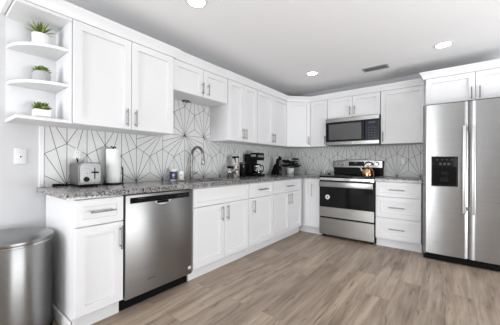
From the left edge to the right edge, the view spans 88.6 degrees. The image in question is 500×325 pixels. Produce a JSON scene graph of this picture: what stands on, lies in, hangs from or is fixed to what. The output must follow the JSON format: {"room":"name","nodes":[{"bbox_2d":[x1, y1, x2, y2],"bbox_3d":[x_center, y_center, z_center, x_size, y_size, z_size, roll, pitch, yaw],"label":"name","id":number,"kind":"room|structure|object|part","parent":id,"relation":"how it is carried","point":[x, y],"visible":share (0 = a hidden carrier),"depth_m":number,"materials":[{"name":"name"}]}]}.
{"room":"kitchen","nodes":[
{"label":"kitchen","id":0,"kind":"room"},
{"bbox_2d":[0,0,284,229],"bbox_3d":[-1.637,-0.105,2.047,0.120,2.405,7.600,0,0,38],"label":"wall","id":1,"kind":"structure","parent":0,"point":[21,205],"depth_m":1.87,"materials":[{"name":"paint"}]},
{"bbox_2d":[14,148,26,163],"bbox_3d":[-1.680,-0.052,1.881,0.018,0.116,0.072,0,0,38],"label":"light switch","id":2,"kind":"object","parent":1,"relation":"attached to","point":[20,154],"visible":1,"depth_m":1.88,"materials":[{"name":"plastic"}]},
{"bbox_2d":[5,0,71,126],"bbox_3d":[-1.512,-0.670,1.842,0.324,0.762,0.308,0,0,38],"label":"corner shelf","id":3,"kind":"object","parent":1,"relation":"attached to","point":[22,54],"visible":1,"depth_m":1.86,"materials":[{"name":"white paint"}]},
{"bbox_3d":[-1.635,-0.672,1.938,0.011,0.760,0.308,0,0,38],"label":"panel","id":4,"kind":"part","parent":3,"relation":"part of","materials":[{"name":"white paint"}]},
{"bbox_3d":[-1.521,-0.567,1.842,0.285,0.020,0.288,0,0,38],"label":"shelf","id":5,"kind":"part","parent":3,"relation":"part of","materials":[{"name":"white paint"}]},
{"bbox_3d":[-1.520,-0.824,1.842,0.285,0.020,0.288,0,0,38],"label":"shelf","id":6,"kind":"part","parent":3,"relation":"part of","materials":[{"name":"white paint"}]},
{"bbox_2d":[24,21,54,43],"bbox_3d":[-1.513,-0.930,1.855,0.189,0.192,0.198,0,0,38],"label":"potted plant","id":7,"kind":"object","parent":3,"relation":"on","point":[39,36],"visible":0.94,"depth_m":1.82,"materials":[{"name":"green plant"}]},
{"bbox_3d":[-1.514,-0.882,1.858,0.102,0.096,0.102,0,0,38],"label":"pot","id":8,"kind":"part","parent":7,"relation":"part of","materials":[{"name":"white ceramic"}]},
{"bbox_2d":[31,65,50,80],"bbox_3d":[-1.517,-0.643,1.864,0.133,0.132,0.126,0,0,38],"label":"potted plant","id":9,"kind":"object","parent":3,"relation":"on","point":[40,72],"visible":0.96,"depth_m":1.83,"materials":[{"name":"green plant"}]},
{"bbox_3d":[-1.511,-0.620,1.864,0.106,0.085,0.106,0,0,38],"label":"pot","id":10,"kind":"part","parent":9,"relation":"part of","materials":[{"name":"white ceramic"}]},
{"bbox_2d":[31,101,52,117],"bbox_3d":[-1.514,-0.380,1.867,0.129,0.136,0.132,0,0,6],"label":"potted plant","id":11,"kind":"object","parent":3,"relation":"on","point":[40,109],"visible":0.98,"depth_m":1.83,"materials":[{"name":"green plant"}]},
{"bbox_3d":[-1.512,-0.349,1.864,0.093,0.075,0.093,0,0,38],"label":"pot","id":12,"kind":"part","parent":11,"relation":"part of","materials":[{"name":"white ceramic"}]},
{"bbox_3d":[-1.419,-0.670,1.956,0.305,0.716,0.014,0,0,38],"label":"panel","id":13,"kind":"part","parent":3,"relation":"part of","materials":[{"name":"white paint"}]},
{"bbox_2d":[39,126,43,186],"bbox_3d":[-1.607,-0.053,1.980,0.010,0.473,0.032,0,0,38],"label":"trim","id":14,"kind":"structure","parent":1,"relation":"attached to","point":[41,128],"depth_m":1.98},
{"bbox_2d":[52,303,70,324],"bbox_3d":[-1.370,1.057,1.810,0.569,0.085,0.014,0,0,38],"label":"trim","id":15,"kind":"structure","parent":1,"relation":"attached to","point":[61,319],"depth_m":1.74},
{"bbox_2d":[60,19,172,135],"bbox_3d":[-1.134,-0.670,2.292,0.366,0.760,0.862,0,0,38],"label":"upper cabinet","id":16,"kind":"object","parent":1,"relation":"attached to","point":[120,85],"visible":0.94,"depth_m":2.13,"materials":[{"name":"white paint"}]},
{"bbox_3d":[-1.156,-0.670,2.040,0.020,0.756,0.431,0,0,38],"label":"door","id":17,"kind":"part","parent":16,"relation":"part of","materials":[{"name":"white paint"}]},
{"bbox_3d":[-0.982,-0.385,2.221,0.037,0.145,0.011,0,0,38],"label":"handle","id":18,"kind":"part","parent":16,"relation":"part of","materials":[{"name":"silver metal"}]},
{"bbox_3d":[-0.892,-0.669,2.379,0.020,0.756,0.421,0,0,38],"label":"door","id":19,"kind":"part","parent":16,"relation":"part of","materials":[{"name":"white paint"}]},
{"bbox_2d":[44,99,287,186],"bbox_3d":[-0.424,-0.274,3.495,0.007,0.924,3.812,0,0,38],"label":"tile backsplash","id":20,"kind":"structure","parent":1,"relation":"attached to","point":[142,157],"depth_m":2.77,"materials":[{"name":"white tile"}]},
{"bbox_2d":[72,148,81,161],"bbox_3d":[-1.453,-0.066,2.166,0.008,0.116,0.072,0,0,38],"label":"wall outlet","id":21,"kind":"object","parent":20,"relation":"attached to","point":[77,153],"visible":0.91,"depth_m":2.16,"materials":[{"name":"plastic"}]},
{"bbox_2d":[198,155,201,163],"bbox_3d":[-0.618,-0.048,3.236,0.008,0.116,0.072,0,0,38],"label":"wall outlet","id":22,"kind":"object","parent":20,"relation":"attached to","point":[199,156],"visible":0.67,"depth_m":3.22,"materials":[{"name":"plastic"}]},
{"bbox_2d":[173,58,227,106],"bbox_3d":[-0.626,-0.893,2.953,0.351,0.310,0.795,0,0,38],"label":"upper cabinet","id":23,"kind":"object","parent":1,"relation":"attached to","point":[196,85],"visible":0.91,"depth_m":2.84,"materials":[{"name":"white paint"}]},
{"bbox_3d":[-0.646,-0.893,2.717,0.020,0.306,0.394,0,0,38],"label":"door","id":24,"kind":"part","parent":23,"relation":"part of","materials":[{"name":"white paint"}]},
{"bbox_3d":[-0.402,-0.892,3.030,0.020,0.306,0.391,0,0,38],"label":"door","id":25,"kind":"part","parent":23,"relation":"part of","materials":[{"name":"white paint"}]},
{"bbox_2d":[0,0,425,101],"bbox_3d":[0.006,-1.088,3.147,4.399,0.082,1.620,0,0,-25],"label":"trim","id":26,"kind":"structure","parent":1,"relation":"attached to","point":[62,7],"depth_m":2.52,"materials":[{"name":"white paint"}]},
{"bbox_2d":[210,79,256,143],"bbox_3d":[-0.190,-0.666,3.505,0.361,0.760,0.608,0,0,38],"label":"upper cabinet","id":27,"kind":"object","parent":1,"relation":"attached to","point":[234,122],"visible":0.98,"depth_m":3.35,"materials":[{"name":"white paint"}]},
{"bbox_3d":[-0.176,-0.666,3.303,0.020,0.756,0.300,0,0,38],"label":"door","id":28,"kind":"part","parent":27,"relation":"part of","materials":[{"name":"white paint"}]},
{"bbox_3d":[0.010,-0.665,3.542,0.020,0.756,0.298,0,0,38],"label":"door","id":29,"kind":"part","parent":27,"relation":"part of","materials":[{"name":"white paint"}]},
{"bbox_2d":[242,90,286,146],"bbox_3d":[0.260,-0.664,4.081,0.361,0.760,0.846,0,0,38],"label":"upper cabinet","id":30,"kind":"object","parent":1,"relation":"attached to","point":[271,110],"visible":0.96,"depth_m":3.94,"materials":[{"name":"white paint"}]},
{"bbox_3d":[0.231,-0.664,3.825,0.020,0.756,0.402,0,0,38],"label":"door","id":31,"kind":"part","parent":30,"relation":"part of","materials":[{"name":"white paint"}]},
{"bbox_3d":[0.491,-0.663,4.158,0.020,0.756,0.434,0,0,38],"label":"door","id":32,"kind":"part","parent":30,"relation":"part of","materials":[{"name":"white paint"}]},
{"bbox_2d":[52,231,499,324],"bbox_3d":[0.572,1.158,0.318,5.700,0.100,7.800,0,0,38],"label":"floor","id":33,"kind":"structure","parent":0,"point":[302,277],"depth_m":2.21,"materials":[{"name":"wood"}]},
{"bbox_2d":[0,227,53,324],"bbox_3d":[-1.521,0.774,1.628,0.541,0.649,0.450,0,0,38],"label":"trash bin","id":34,"kind":"object","parent":33,"relation":"on","point":[26,253],"visible":1,"depth_m":1.55,"materials":[{"name":"metal"}]},
{"bbox_3d":[-1.541,0.467,1.645,0.486,0.034,0.450,0,0,38],"label":"lid","id":35,"kind":"part","parent":34,"relation":"part of","materials":[{"name":"metal"}]},
{"bbox_2d":[46,195,122,324],"bbox_3d":[-1.239,0.662,1.916,0.659,0.875,0.303,0,0,38],"label":"base cabinet","id":36,"kind":"object","parent":33,"relation":"on","point":[88,232],"visible":0.94,"depth_m":1.74,"materials":[{"name":"white paint"}]},
{"bbox_3d":[-1.014,0.323,1.742,0.020,0.172,0.301,0,0,38],"label":"drawer","id":37,"kind":"part","parent":36,"relation":"part of","materials":[{"name":"white paint"}]},
{"bbox_3d":[-1.015,0.701,1.742,0.020,0.568,0.301,0,0,38],"label":"door","id":38,"kind":"part","parent":36,"relation":"part of","materials":[{"name":"white paint"}]},
{"bbox_3d":[-0.986,0.321,1.732,0.037,0.011,0.160,0,0,38],"label":"handle","id":39,"kind":"part","parent":36,"relation":"part of","materials":[{"name":"silver metal"}]},
{"bbox_3d":[-0.914,0.526,1.825,0.037,0.165,0.011,0,0,38],"label":"handle","id":40,"kind":"part","parent":36,"relation":"part of","materials":[{"name":"silver metal"}]},
{"bbox_2d":[119,189,191,310],"bbox_3d":[-0.949,0.665,2.285,0.618,0.872,0.620,0,0,38],"label":"dishwasher","id":41,"kind":"object","parent":33,"relation":"on","point":[157,226],"visible":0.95,"depth_m":2.05,"materials":[{"name":"metal"}]},
{"bbox_3d":[-0.784,1.053,2.155,0.020,0.098,0.612,0,0,38],"label":"kick plate","id":42,"kind":"part","parent":41,"relation":"part of","materials":[{"name":"black plastic"}]},
{"bbox_2d":[186,181,248,280],"bbox_3d":[-0.497,0.665,2.866,0.659,0.875,0.840,0,0,38],"label":"base cabinet","id":43,"kind":"object","parent":33,"relation":"on","point":[220,214],"visible":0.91,"depth_m":2.64,"materials":[{"name":"white paint"}]},
{"bbox_3d":[-0.400,0.703,2.529,0.020,0.568,0.411,0,0,38],"label":"door","id":44,"kind":"part","parent":43,"relation":"part of","materials":[{"name":"white paint"}]},
{"bbox_3d":[-0.145,0.704,2.856,0.020,0.568,0.411,0,0,38],"label":"door","id":45,"kind":"part","parent":43,"relation":"part of","materials":[{"name":"white paint"}]},
{"bbox_2d":[244,181,272,255],"bbox_3d":[-0.076,0.667,3.406,0.659,0.875,0.525,0,0,38],"label":"base cabinet","id":46,"kind":"object","parent":33,"relation":"on","point":[260,198],"visible":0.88,"depth_m":3.22,"materials":[{"name":"white paint"}]},
{"bbox_3d":[0.149,0.328,3.231,0.020,0.172,0.521,0,0,38],"label":"drawer","id":47,"kind":"part","parent":46,"relation":"part of","materials":[{"name":"white paint"}]},
{"bbox_3d":[0.147,0.706,3.231,0.020,0.568,0.521,0,0,38],"label":"door","id":48,"kind":"part","parent":46,"relation":"part of","materials":[{"name":"white paint"}]},
{"bbox_2d":[269,178,300,244],"bbox_3d":[0.353,0.669,3.955,0.659,0.875,0.863,0,0,38],"label":"base cabinet","id":49,"kind":"object","parent":33,"relation":"on","point":[286,194],"visible":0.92,"depth_m":3.73,"materials":[{"name":"white paint"}]},
{"bbox_3d":[0.444,0.707,3.611,0.020,0.568,0.426,0,0,38],"label":"door","id":50,"kind":"part","parent":49,"relation":"part of","materials":[{"name":"white paint"}]},
{"bbox_3d":[0.566,0.329,3.765,0.020,0.172,0.816,0,0,38],"label":"drawer","id":51,"kind":"part","parent":49,"relation":"part of","materials":[{"name":"white paint"}]},
{"bbox_3d":[0.697,0.708,3.934,0.020,0.568,0.386,0,0,38],"label":"door","id":52,"kind":"part","parent":49,"relation":"part of","materials":[{"name":"white paint"}]},
{"bbox_2d":[299,178,321,233],"bbox_3d":[0.899,0.671,4.457,0.916,0.875,0.659,0,0,38],"label":"base cabinet","id":53,"kind":"object","parent":33,"relation":"on","point":[310,188],"visible":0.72,"depth_m":4.06,"materials":[{"name":"white paint"}]},
{"bbox_2d":[37,173,327,199],"bbox_3d":[-0.079,0.210,3.200,0.919,0.038,3.862,0,0,38],"label":"countertop","id":54,"kind":"structure","parent":53,"relation":"on","point":[71,192],"depth_m":2.15,"materials":[{"name":"stone"}]},
{"bbox_2d":[52,158,77,186],"bbox_3d":[-1.479,0.069,2.066,0.064,0.226,0.199,0,0,30],"label":"power cord","id":55,"kind":"object","parent":54,"relation":"on","point":[53,185],"visible":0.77,"depth_m":2.01,"materials":[{"name":"black plastic"}]},
{"bbox_2d":[70,162,100,186],"bbox_3d":[-1.326,0.088,2.079,0.224,0.193,0.160,0,0,38],"label":"toaster","id":56,"kind":"object","parent":54,"relation":"on","point":[82,174],"visible":0.98,"depth_m":2.02,"materials":[{"name":"metal"}]},
{"bbox_3d":[-1.258,0.084,2.026,0.012,0.166,0.150,0,0,38],"label":"panel","id":57,"kind":"part","parent":56,"relation":"part of","materials":[{"name":"metal"}]},
{"bbox_2d":[102,146,123,184],"bbox_3d":[-1.213,0.016,2.283,0.174,0.338,0.179,0,0,38],"label":"paper towel holder","id":58,"kind":"object","parent":54,"relation":"on","point":[111,146],"visible":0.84,"depth_m":2.24,"materials":[{"name":"black metal"}]},
{"bbox_2d":[106,149,119,182],"bbox_3d":[-1.214,0.024,2.281,0.115,0.298,0.115,0,0,38],"label":"paper towel roll","id":59,"kind":"object","parent":58,"relation":"on","point":[112,155],"visible":1,"depth_m":2.23,"materials":[{"name":"paper"}]},
{"bbox_2d":[170,169,176,180],"bbox_3d":[-0.835,0.125,2.815,0.076,0.123,0.076,0,0,38],"label":"canister","id":60,"kind":"object","parent":54,"relation":"on","point":[173,172],"visible":0.98,"depth_m":2.78,"materials":[{"name":"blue plastic"}]},
{"bbox_2d":[177,171,183,179],"bbox_3d":[-0.777,0.135,2.889,0.083,0.104,0.082,0,0,38],"label":"tub","id":61,"kind":"object","parent":54,"relation":"on","point":[180,174],"visible":0.99,"depth_m":2.85,"materials":[{"name":"white plastic"}]},
{"bbox_2d":[189,146,204,178],"bbox_3d":[-0.594,-0.007,3.004,0.252,0.392,0.107,0,0,38],"label":"faucet","id":62,"kind":"object","parent":54,"relation":"on","point":[195,147],"visible":0.97,"depth_m":3.02,"materials":[{"name":"metal"}]},
{"bbox_2d":[227,166,232,176],"bbox_3d":[-0.265,0.113,3.464,0.080,0.152,0.080,0,0,38],"label":"glass jar","id":63,"kind":"object","parent":54,"relation":"on","point":[229,168],"visible":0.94,"depth_m":3.43,"materials":[{"name":"white"}]},
{"bbox_2d":[232,156,238,176],"bbox_3d":[-0.196,0.046,3.553,0.096,0.287,0.096,0,0,38],"label":"canister","id":64,"kind":"object","parent":54,"relation":"on","point":[235,159],"visible":0.9,"depth_m":3.51,"materials":[{"name":"clear plastic"}]},
{"bbox_2d":[239,162,245,176],"bbox_3d":[-0.100,0.087,3.675,0.094,0.205,0.094,0,0,38],"label":"tin","id":65,"kind":"object","parent":54,"relation":"on","point":[242,165],"visible":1,"depth_m":3.64,"materials":[{"name":"black metal"}]},
{"bbox_2d":[245,153,264,175],"bbox_3d":[0.077,0.018,3.853,0.250,0.345,0.192,0,0,38],"label":"coffee maker","id":66,"kind":"object","parent":54,"relation":"on","point":[251,159],"visible":0.76,"depth_m":3.80,"materials":[{"name":"black plastic"}]},
{"bbox_3d":[0.020,0.010,3.898,0.105,0.299,0.190,0,0,38],"label":"water tank","id":67,"kind":"part","parent":66,"relation":"part of","materials":[{"name":"black plastic"}]},
{"bbox_2d":[253,164,263,173],"bbox_3d":[0.123,0.080,3.807,0.132,0.150,0.167,0,0,-22],"label":"carafe","id":68,"kind":"object","parent":66,"relation":"on","point":[257,169],"visible":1,"depth_m":3.77,"materials":[{"name":"clear glass"}]},
{"bbox_2d":[271,156,281,174],"bbox_3d":[0.467,0.035,4.378,0.189,0.315,0.100,0,0,38],"label":"knife block","id":69,"kind":"object","parent":54,"relation":"on","point":[277,169],"visible":1,"depth_m":4.34,"materials":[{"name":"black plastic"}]},
{"bbox_2d":[281,158,300,173],"bbox_3d":[0.745,0.048,4.661,0.342,0.290,0.313,0,0,38],"label":"potted plant","id":70,"kind":"object","parent":54,"relation":"on","point":[292,164],"visible":0.98,"depth_m":4.62,"materials":[{"name":"green plant"}]},
{"bbox_3d":[0.741,0.140,4.655,0.132,0.106,0.132,0,0,38],"label":"pot","id":71,"kind":"part","parent":70,"relation":"part of","materials":[{"name":"white ceramic"}]},
{"bbox_3d":[0.983,0.619,4.031,0.250,0.748,0.020,0,0,38],"label":"door","id":72,"kind":"part","parent":53,"relation":"part of","materials":[{"name":"white paint"}]},
{"bbox_2d":[319,160,383,243],"bbox_3d":[1.554,0.526,3.913,0.776,1.172,0.702,0,0,38],"label":"range","id":73,"kind":"object","parent":33,"relation":"on","point":[347,203],"visible":0.88,"depth_m":3.69,"materials":[{"name":"silver metal"}]},
{"bbox_3d":[1.356,0.311,3.658,0.752,0.076,0.054,0,0,38],"label":"handle","id":74,"kind":"part","parent":73,"relation":"part of","materials":[{"name":"silver metal"}]},
{"bbox_3d":[1.374,0.943,3.686,0.768,0.244,0.023,0,0,38],"label":"storage drawer","id":75,"kind":"part","parent":73,"relation":"part of","materials":[{"name":"silver metal"}]},
{"bbox_3d":[1.368,0.726,3.676,0.766,0.144,0.004,0,0,38],"label":"panel","id":76,"kind":"part","parent":73,"relation":"part of","materials":[{"name":"silver metal"}]},
{"bbox_3d":[1.376,0.529,3.686,0.768,0.540,0.020,0,0,38],"label":"oven door","id":77,"kind":"part","parent":73,"relation":"part of","materials":[{"name":"black glass"}]},
{"bbox_2d":[319,174,383,178],"bbox_3d":[1.566,0.201,3.927,0.776,0.029,0.652,0,0,38],"label":"cooktop","id":78,"kind":"object","parent":73,"relation":"in","point":[333,176],"depth_m":3.78,"materials":[{"name":"black glass"}]},
{"bbox_3d":[1.718,0.008,4.131,0.238,0.072,0.003,0,0,38],"label":"clock panel","id":79,"kind":"part","parent":73,"relation":"part of","materials":[{"name":"black glass"}]},
{"bbox_3d":[1.726,0.007,4.131,0.744,0.118,0.006,0,0,38],"label":"control panel","id":80,"kind":"part","parent":73,"relation":"part of","materials":[{"name":"silver metal"}]},
{"bbox_2d":[359,161,373,175],"bbox_3d":[1.752,0.079,3.809,0.172,0.217,0.189,0,0,-14],"label":"kettle","id":81,"kind":"object","parent":73,"relation":"on","point":[367,171],"visible":0.98,"depth_m":3.75,"materials":[{"name":"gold metal"}]},
{"bbox_2d":[376,181,422,252],"bbox_3d":[2.083,0.677,3.533,0.516,0.875,0.659,0,0,38],"label":"base cabinet","id":82,"kind":"object","parent":33,"relation":"on","point":[399,205],"visible":0.91,"depth_m":3.29,"materials":[{"name":"white paint"}]},
{"bbox_3d":[1.907,0.857,3.310,0.512,0.270,0.020,0,0,38],"label":"drawer","id":83,"kind":"part","parent":82,"relation":"part of","materials":[{"name":"white paint"}]},
{"bbox_3d":[1.908,0.580,3.309,0.512,0.268,0.020,0,0,38],"label":"drawer","id":84,"kind":"part","parent":82,"relation":"part of","materials":[{"name":"white paint"}]},
{"bbox_3d":[1.909,0.344,3.309,0.512,0.188,0.020,0,0,38],"label":"drawer","id":85,"kind":"part","parent":82,"relation":"part of","materials":[{"name":"white paint"}]},
{"bbox_2d":[375,176,422,182],"bbox_3d":[2.092,0.219,3.539,0.528,0.038,0.655,0,0,38],"label":"countertop","id":86,"kind":"structure","parent":82,"relation":"on","point":[385,178],"depth_m":3.36,"materials":[{"name":"stone"}]},
{"bbox_2d":[422,98,499,271],"bbox_3d":[2.617,0.222,2.987,0.951,1.790,0.820,0,0,38],"label":"refrigerator","id":87,"kind":"object","parent":33,"relation":"on","point":[461,221],"visible":1,"depth_m":2.78,"materials":[{"name":"metal"}]},
{"bbox_3d":[2.203,0.181,2.900,0.405,1.698,0.067,0,0,38],"label":"door","id":88,"kind":"part","parent":87,"relation":"part of","materials":[{"name":"silver metal"}]},
{"bbox_3d":[2.304,0.068,2.754,0.032,0.945,0.068,0,0,38],"label":"handle","id":89,"kind":"part","parent":87,"relation":"part of","materials":[{"name":"metal"}]},
{"bbox_3d":[2.364,0.068,2.708,0.032,0.945,0.068,0,0,38],"label":"handle","id":90,"kind":"part","parent":87,"relation":"part of","materials":[{"name":"metal"}]},
{"bbox_3d":[2.580,0.183,2.606,0.540,1.698,0.067,0,0,38],"label":"door","id":91,"kind":"part","parent":87,"relation":"part of","materials":[{"name":"silver metal"}]},
{"bbox_2d":[65,0,499,95],"bbox_3d":[0.583,-1.347,0.317,5.700,0.100,7.800,0,0,38],"label":"ceiling","id":92,"kind":"structure","parent":0,"point":[273,44],"depth_m":2.56,"materials":[{"name":"paint"}]},
{"bbox_2d":[186,0,206,7],"bbox_3d":[-0.426,-1.297,2.063,0.172,0.008,0.172,0,0,38],"label":"recessed light","id":93,"kind":"object","parent":92,"relation":"in","point":[193,3],"visible":1,"depth_m":2.08,"materials":[{"name":"white plastic"}]},
{"bbox_2d":[306,71,317,75],"bbox_3d":[0.901,-1.292,3.691,0.172,0.008,0.172,0,0,38],"label":"recessed light","id":94,"kind":"object","parent":92,"relation":"in","point":[310,73],"visible":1,"depth_m":3.69,"materials":[{"name":"white plastic"}]},
{"bbox_2d":[362,64,388,71],"bbox_3d":[1.705,-1.286,3.473,0.310,0.012,0.150,0,0,38],"label":"ceiling vent","id":95,"kind":"object","parent":92,"relation":"in","point":[383,66],"visible":1,"depth_m":3.47,"materials":[{"name":"grey metal"}]},
{"bbox_2d":[434,41,452,48],"bbox_3d":[2.106,-1.286,2.788,0.172,0.008,0.172,0,0,38],"label":"recessed light","id":96,"kind":"object","parent":92,"relation":"in","point":[444,44],"visible":1,"depth_m":2.77,"materials":[{"name":"white plastic"}]},
{"bbox_2d":[436,42,450,47],"bbox_3d":[2.106,-1.287,2.788,0.133,0.004,0.133,0,0,38],"label":"diffuser","id":97,"kind":"object","parent":96,"relation":"attached to","point":[442,44],"depth_m":2.77,"materials":[{"name":"white plastic"}]},
{"bbox_2d":[296,74,420,176],"bbox_3d":[2.945,-0.084,3.366,5.720,2.405,0.120,0,0,38],"label":"wall","id":98,"kind":"structure","parent":0,"point":[416,76],"depth_m":4.14,"materials":[{"name":"paint"}]},
{"bbox_2d":[274,102,314,148],"bbox_3d":[0.806,-0.662,4.574,0.615,0.760,0.610,0,0,38],"label":"upper cabinet","id":99,"kind":"object","parent":98,"relation":"attached to","point":[298,113],"visible":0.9,"depth_m":4.36,"materials":[{"name":"white paint"}]},
{"bbox_3d":[0.831,-0.662,4.355,0.403,0.756,0.020,0,0,-7],"label":"door","id":100,"kind":"part","parent":99,"relation":"part of","materials":[{"name":"white paint"}]},
{"bbox_2d":[310,100,331,147],"bbox_3d":[1.237,-0.660,4.396,0.298,0.760,0.361,0,0,38],"label":"upper cabinet","id":101,"kind":"object","parent":98,"relation":"attached to","point":[318,116],"visible":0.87,"depth_m":4.29,"materials":[{"name":"white paint"}]},
{"bbox_2d":[328,92,380,118],"bbox_3d":[1.668,-0.876,4.059,0.786,0.324,0.361,0,0,38],"label":"upper cabinet","id":102,"kind":"object","parent":98,"relation":"attached to","point":[364,104],"visible":0.89,"depth_m":3.92,"materials":[{"name":"white paint"}]},
{"bbox_3d":[1.431,-0.877,4.074,0.388,0.320,0.020,0,0,38],"label":"door","id":103,"kind":"part","parent":102,"relation":"part of","materials":[{"name":"white paint"}]},
{"bbox_2d":[325,114,381,146],"bbox_3d":[1.650,-0.490,4.037,0.786,0.420,0.402,0,0,38],"label":"microwave","id":104,"kind":"object","parent":102,"relation":"attached to","point":[358,130],"visible":0.98,"depth_m":3.85,"materials":[{"name":"silver metal"}]},
{"bbox_3d":[1.463,-0.490,3.953,0.586,0.302,0.029,0,0,38],"label":"door","id":105,"kind":"part","parent":104,"relation":"part of","materials":[{"name":"black glass"}]},
{"bbox_3d":[1.771,-0.488,3.712,0.188,0.302,0.029,0,0,38],"label":"control panel","id":106,"kind":"part","parent":104,"relation":"part of","materials":[{"name":"black plastic"}]},
{"bbox_3d":[1.740,-0.875,3.833,0.388,0.320,0.020,0,0,38],"label":"door","id":107,"kind":"part","parent":102,"relation":"part of","materials":[{"name":"white paint"}]},
{"bbox_2d":[288,144,422,176],"bbox_3d":[1.627,-0.040,4.314,2.240,0.474,0.007,0,0,38],"label":"tile backsplash","id":108,"kind":"structure","parent":98,"relation":"attached to","point":[311,160],"depth_m":4.12,"materials":[{"name":"white tile"}]},
{"bbox_2d":[400,157,405,164],"bbox_3d":[2.272,-0.035,3.800,0.072,0.116,0.008,0,0,38],"label":"wall outlet","id":109,"kind":"object","parent":108,"relation":"attached to","point":[402,159],"visible":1,"depth_m":3.80,"materials":[{"name":"plastic"}]},
{"bbox_2d":[381,85,425,144],"bbox_3d":[2.196,-0.655,3.647,0.546,0.760,0.361,0,0,38],"label":"upper cabinet","id":110,"kind":"object","parent":98,"relation":"attached to","point":[401,109],"visible":0.86,"depth_m":3.54,"materials":[{"name":"white paint"}]},
{"bbox_2d":[426,68,499,105],"bbox_3d":[2.715,-0.874,3.087,0.953,0.318,0.606,0,0,38],"label":"upper cabinet","id":111,"kind":"object","parent":98,"relation":"attached to","point":[484,84],"visible":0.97,"depth_m":2.95,"materials":[{"name":"white paint"}]},
{"bbox_3d":[2.364,-0.875,3.034,0.459,0.314,0.020,0,0,38],"label":"door","id":112,"kind":"part","parent":111,"relation":"part of","materials":[{"name":"white paint"}]},
{"bbox_2d":[419,59,499,83],"bbox_3d":[2.601,-1.076,2.978,1.032,0.082,0.300,0,0,38],"label":"trim","id":113,"kind":"structure","parent":111,"relation":"on","point":[491,64],"depth_m":2.95,"materials":[{"name":"white paint"}]},
{"bbox_3d":[2.739,-0.874,2.742,0.484,0.314,0.020,0,0,38],"label":"door","id":114,"kind":"part","parent":111,"relation":"part of","materials":[{"name":"white paint"}]}
]}

